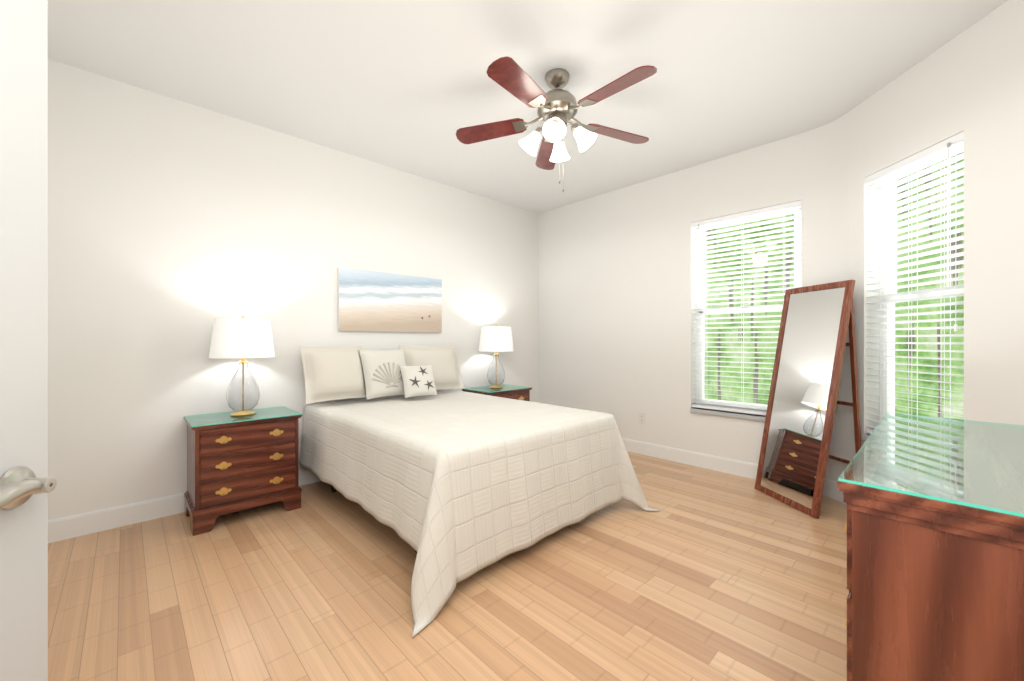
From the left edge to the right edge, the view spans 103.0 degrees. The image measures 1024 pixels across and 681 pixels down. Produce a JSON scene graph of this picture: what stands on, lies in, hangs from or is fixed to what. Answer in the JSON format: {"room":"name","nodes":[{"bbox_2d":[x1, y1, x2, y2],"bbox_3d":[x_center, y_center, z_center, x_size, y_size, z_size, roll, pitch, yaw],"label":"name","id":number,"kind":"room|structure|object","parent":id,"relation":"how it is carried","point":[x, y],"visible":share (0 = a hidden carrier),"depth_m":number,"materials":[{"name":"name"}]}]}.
{"room":"bedroom","nodes":[
{"label":"bedroom","id":0,"kind":"room"},
{"bbox_2d":[48,59,537,519],"bbox_3d":[-1.307,-0.225,3.685,4.730,2.730,0.200,0,0,-44],"label":"wall","id":1,"kind":"structure","parent":0,"point":[176,227],"depth_m":2.76,"materials":[{"name":"white paint"}]},
{"bbox_2d":[48,468,320,542],"bbox_3d":[-1.233,1.077,3.608,4.330,0.125,0.014,0,0,-44],"label":"baseboard","id":2,"kind":"structure","parent":1,"relation":"attached to","point":[67,527],"depth_m":2.49,"materials":[{"name":"white wood"}]},
{"bbox_2d":[338,267,441,332],"bbox_3d":[-1.080,-0.345,3.737,1.010,0.530,0.036,0,0,-44],"label":"wall art","id":3,"kind":"object","parent":1,"relation":"attached to","point":[374,301],"visible":0.98,"depth_m":3.67,"materials":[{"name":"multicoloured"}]},
{"bbox_2d":[48,451,848,680],"bbox_3d":[0.103,1.200,2.204,4.730,0.120,4.290,0,0,-44],"label":"floor","id":4,"kind":"structure","parent":0,"point":[703,574],"depth_m":1.80,"materials":[{"name":"brown wood"}]},
{"bbox_2d":[183,406,301,535],"bbox_3d":[-1.797,0.819,2.728,0.596,0.642,0.455,0,0,-44],"label":"nightstand","id":5,"kind":"object","parent":4,"relation":"on","point":[236,463],"visible":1,"depth_m":2.56,"materials":[{"name":"brown wood"}]},
{"bbox_2d":[209,316,274,415],"bbox_3d":[-1.811,0.165,2.743,0.372,0.663,0.372,0,0,-44],"label":"lamp","id":6,"kind":"object","parent":5,"relation":"on","point":[243,338],"visible":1,"depth_m":2.65,"materials":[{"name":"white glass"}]},
{"bbox_2d":[299,345,659,637],"bbox_3d":[-0.409,0.591,2.875,1.785,1.098,2.174,0,0,-44],"label":"bed","id":7,"kind":"object","parent":4,"relation":"on","point":[451,488],"visible":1,"depth_m":2.36,"materials":[{"name":"white fabric"}]},
{"bbox_2d":[462,384,531,400],"bbox_3d":[-0.153,0.819,4.293,0.596,0.642,0.455,0,0,-44],"label":"nightstand","id":8,"kind":"object","parent":4,"relation":"on","point":[516,392],"visible":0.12,"depth_m":4.20,"materials":[{"name":"brown wood"}]},
{"bbox_2d":[479,325,513,387],"bbox_3d":[-0.167,0.165,4.308,0.372,0.663,0.372,0,0,-44],"label":"lamp","id":9,"kind":"object","parent":8,"relation":"on","point":[495,339],"visible":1,"depth_m":4.19,"materials":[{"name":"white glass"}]},
{"bbox_2d":[755,280,860,518],"bbox_3d":[2.094,0.372,2.890,0.393,1.536,0.531,0,0,-9],"label":"mirror","id":10,"kind":"object","parent":4,"relation":"on","point":[817,322],"visible":1,"depth_m":2.82,"materials":[{"name":"brown wood"}]},
{"bbox_2d":[837,412,1023,680],"bbox_3d":[1.270,0.714,1.058,1.136,0.852,0.525,0,0,-44],"label":"dresser","id":11,"kind":"object","parent":4,"relation":"on","point":[934,528],"visible":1,"depth_m":0.79,"materials":[{"name":"brown wood"}]},
{"bbox_2d":[48,0,1006,213],"bbox_3d":[0.103,-1.650,2.204,4.730,0.120,4.290,0,0,-44],"label":"ceiling","id":12,"kind":"structure","parent":0,"point":[410,86],"depth_m":2.35,"materials":[{"name":"white paint"}]},
{"bbox_2d":[456,56,656,191],"bbox_3d":[0.288,-1.240,2.410,1.240,0.699,1.217,0,0,-44],"label":"ceiling fan","id":13,"kind":"object","parent":12,"relation":"hanging from","point":[557,106],"visible":1,"depth_m":2.39,"materials":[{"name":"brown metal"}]},
{"bbox_2d":[538,133,803,463],"bbox_3d":[1.352,-0.225,4.178,0.200,2.730,2.754,0,0,-44],"label":"wall","id":14,"kind":"structure","parent":0,"point":[616,312],"depth_m":4.06,"materials":[{"name":"white paint"}]},
{"bbox_2d":[639,412,644,423],"bbox_3d":[1.303,0.780,4.078,0.007,0.115,0.070,0,0,-44],"label":"electrical outlet","id":15,"kind":"object","parent":14,"relation":"attached to","point":[641,418],"visible":1,"depth_m":4.08,"materials":[{"name":"white plastic"}]},
{"bbox_2d":[622,438,846,503],"bbox_3d":[1.332,1.077,3.962,0.128,0.125,3.038,0,0,-44],"label":"baseboard","id":16,"kind":"structure","parent":14,"relation":"attached to","point":[728,466],"depth_m":3.62,"materials":[{"name":"white wood"}]},
{"bbox_2d":[690,208,800,421],"bbox_3d":[1.980,-0.213,3.473,0.182,1.734,0.840,0,0,-44],"label":"window","id":17,"kind":"structure","parent":14,"relation":"in","point":[747,406],"depth_m":3.59,"materials":[{"name":"white"}]},
{"bbox_2d":[691,200,800,414],"bbox_3d":[1.947,-0.234,3.442,0.072,1.687,0.840,0,0,-44],"label":"window blinds","id":18,"kind":"object","parent":17,"relation":"attached to","point":[756,212],"visible":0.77,"depth_m":3.43,"materials":[{"name":"white plastic"}]},
{"bbox_2d":[804,112,848,481],"bbox_3d":[2.406,-0.225,2.986,0.317,2.730,0.424,0,0,-44],"label":"wall","id":19,"kind":"structure","parent":0,"point":[826,203],"depth_m":2.96,"materials":[{"name":"white paint"}]},
{"bbox_2d":[849,0,1023,460],"bbox_3d":[2.423,-0.225,2.160,0.200,2.730,1.326,0,0,1],"label":"wall","id":20,"kind":"structure","parent":0,"point":[969,81],"depth_m":2.04,"materials":[{"name":"white paint"}]},
{"bbox_2d":[861,146,963,439],"bbox_3d":[2.398,-0.213,2.395,0.182,1.734,0.610,0,0,1],"label":"window","id":21,"kind":"structure","parent":20,"relation":"in","point":[889,406],"depth_m":2.63,"materials":[{"name":"glass"},{"name":"painted wood"}]},
{"bbox_2d":[864,131,963,433],"bbox_3d":[2.353,-0.234,2.396,0.072,1.687,0.610,0,0,1],"label":"blinds","id":22,"kind":"object","parent":21,"relation":"attached to","point":[948,148],"visible":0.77,"depth_m":2.35,"materials":[{"name":"white plastic"}]},
{"bbox_3d":[-1.468,-0.225,0.570,0.200,2.730,4.090,0,0,-44],"label":"wall","id":23,"kind":"structure","parent":0,"visible":0},
{"bbox_2d":[0,0,56,680],"bbox_3d":[-0.752,0.113,0.341,0.451,2.030,0.726,0,0,-44],"label":"door","id":24,"kind":"structure","parent":23,"relation":"in","point":[27,484],"depth_m":0.69,"materials":[{"name":"grey"}]},
{"label":"outside","id":25,"kind":"structure","parent":0,"visible":0},
{"bbox_2d":[704,151,963,419],"bbox_3d":[2.751,-0.860,3.650,6.899,8.000,9.129,0,0,-44],"label":"trees","id":26,"kind":"object","parent":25,"point":[936,408],"depth_m":5.78,"materials":[{"name":"green plant"}]}
]}

